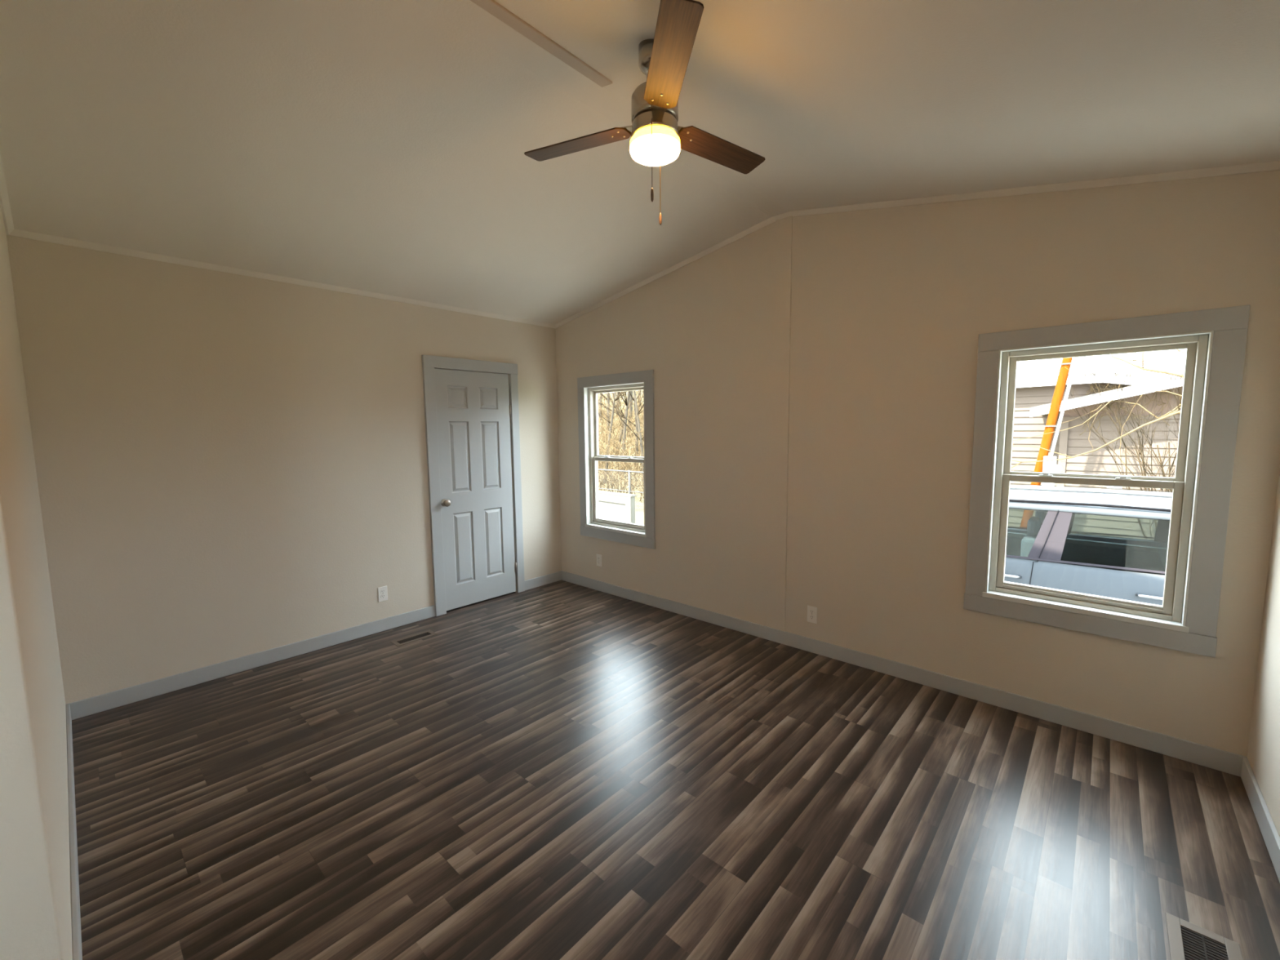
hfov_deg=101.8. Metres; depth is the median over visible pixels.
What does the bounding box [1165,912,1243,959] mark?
floor vent
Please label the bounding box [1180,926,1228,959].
grille
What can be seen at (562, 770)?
floor
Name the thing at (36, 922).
wall
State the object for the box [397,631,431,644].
grille
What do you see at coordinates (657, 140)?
ceiling fan
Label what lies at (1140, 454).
bare sapling
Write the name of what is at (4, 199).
trim
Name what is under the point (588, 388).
window
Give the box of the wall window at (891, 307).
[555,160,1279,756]
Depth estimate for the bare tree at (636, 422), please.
22.18 m
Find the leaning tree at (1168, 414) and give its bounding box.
[1010,349,1186,475]
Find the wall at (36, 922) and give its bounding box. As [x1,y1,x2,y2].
[0,205,72,959]
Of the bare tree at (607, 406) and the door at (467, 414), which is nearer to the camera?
the door at (467, 414)
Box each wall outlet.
[377,586,387,602]
[596,554,601,566]
[807,604,817,623]
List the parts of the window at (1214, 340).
sill, sash, frame, sash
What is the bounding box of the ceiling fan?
[524,0,764,225]
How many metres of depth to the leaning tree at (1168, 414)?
6.87 m
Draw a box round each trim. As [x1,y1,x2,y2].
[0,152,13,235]
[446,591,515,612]
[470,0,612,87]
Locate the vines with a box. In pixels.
[1079,383,1182,435]
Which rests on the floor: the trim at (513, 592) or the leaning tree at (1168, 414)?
the trim at (513, 592)
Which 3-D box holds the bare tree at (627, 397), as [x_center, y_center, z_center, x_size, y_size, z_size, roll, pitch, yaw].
[-0.398,-5.079,22.598,4.667,10.181,8.063,0,6,9]
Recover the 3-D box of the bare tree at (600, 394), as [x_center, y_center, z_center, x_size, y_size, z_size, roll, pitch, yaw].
[-1.674,-10.515,36.700,10.490,13.198,8.786,1,6,13]
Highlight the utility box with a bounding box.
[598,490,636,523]
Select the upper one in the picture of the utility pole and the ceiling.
the ceiling
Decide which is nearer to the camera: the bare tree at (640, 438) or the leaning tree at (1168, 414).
the leaning tree at (1168, 414)
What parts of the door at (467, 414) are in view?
knob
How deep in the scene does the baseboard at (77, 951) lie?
1.83 m
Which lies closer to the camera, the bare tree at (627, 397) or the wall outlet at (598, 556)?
the wall outlet at (598, 556)
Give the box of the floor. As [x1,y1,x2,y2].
[71,580,1279,959]
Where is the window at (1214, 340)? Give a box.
[963,304,1249,657]
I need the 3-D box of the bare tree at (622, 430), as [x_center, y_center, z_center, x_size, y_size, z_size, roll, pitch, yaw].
[-0.729,-6.166,24.663,5.537,11.017,7.993,-3,6,-26]
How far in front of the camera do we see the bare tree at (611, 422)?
20.98 m
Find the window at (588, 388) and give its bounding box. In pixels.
[577,369,655,549]
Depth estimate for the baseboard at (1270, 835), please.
1.97 m
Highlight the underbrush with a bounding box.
[597,390,644,502]
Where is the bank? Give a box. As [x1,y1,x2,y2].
[597,390,644,499]
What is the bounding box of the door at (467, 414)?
[422,355,524,616]
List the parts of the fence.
rail, rail, post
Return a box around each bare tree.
[598,390,643,469]
[598,390,644,478]
[598,391,626,484]
[599,394,602,420]
[600,392,609,443]
[601,391,641,455]
[602,391,629,473]
[626,391,632,437]
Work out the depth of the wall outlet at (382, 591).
4.02 m
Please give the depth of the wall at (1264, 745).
2.08 m
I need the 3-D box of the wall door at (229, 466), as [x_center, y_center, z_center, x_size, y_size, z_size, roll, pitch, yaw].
[-2.604,-0.041,3.358,0.130,2.560,5.460,5,8,42]
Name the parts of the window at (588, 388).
sill, frame, sash, sash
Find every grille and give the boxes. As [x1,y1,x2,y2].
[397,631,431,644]
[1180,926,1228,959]
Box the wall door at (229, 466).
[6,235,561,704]
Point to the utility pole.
(1047, 466)
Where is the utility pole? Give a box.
[1019,356,1078,528]
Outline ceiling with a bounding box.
[0,0,1279,324]
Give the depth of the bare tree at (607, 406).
28.73 m
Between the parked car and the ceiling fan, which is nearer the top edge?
the ceiling fan
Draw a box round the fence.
[598,468,644,511]
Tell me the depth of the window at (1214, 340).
2.42 m
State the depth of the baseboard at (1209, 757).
2.95 m
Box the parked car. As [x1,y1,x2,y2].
[1004,480,1172,605]
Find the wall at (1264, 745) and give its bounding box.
[1247,466,1279,836]
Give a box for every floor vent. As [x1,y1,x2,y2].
[390,629,437,646]
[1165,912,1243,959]
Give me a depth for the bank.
24.22 m
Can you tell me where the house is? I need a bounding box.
[1007,372,1183,540]
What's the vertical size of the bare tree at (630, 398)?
13.759 m
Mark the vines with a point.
(1093, 385)
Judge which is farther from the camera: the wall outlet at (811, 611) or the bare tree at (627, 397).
the bare tree at (627, 397)
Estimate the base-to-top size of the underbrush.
6.593 m
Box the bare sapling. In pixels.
[1045,351,1185,540]
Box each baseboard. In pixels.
[66,570,561,719]
[66,704,82,959]
[560,570,1247,777]
[1240,757,1279,882]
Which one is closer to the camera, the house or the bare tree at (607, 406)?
the house
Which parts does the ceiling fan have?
fan blade, blade arm, pull chain, lamp shade, blade arm, pull chain, fan blade, blade arm, fan blade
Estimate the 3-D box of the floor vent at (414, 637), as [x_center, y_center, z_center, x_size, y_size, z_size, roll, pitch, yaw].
[-1.687,1.181,3.893,0.125,0.004,0.300,5,8,42]
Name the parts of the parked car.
door handle, seat, seat, roof rail, belt trim, belt trim, roof moulding, roof rail, door handle, seat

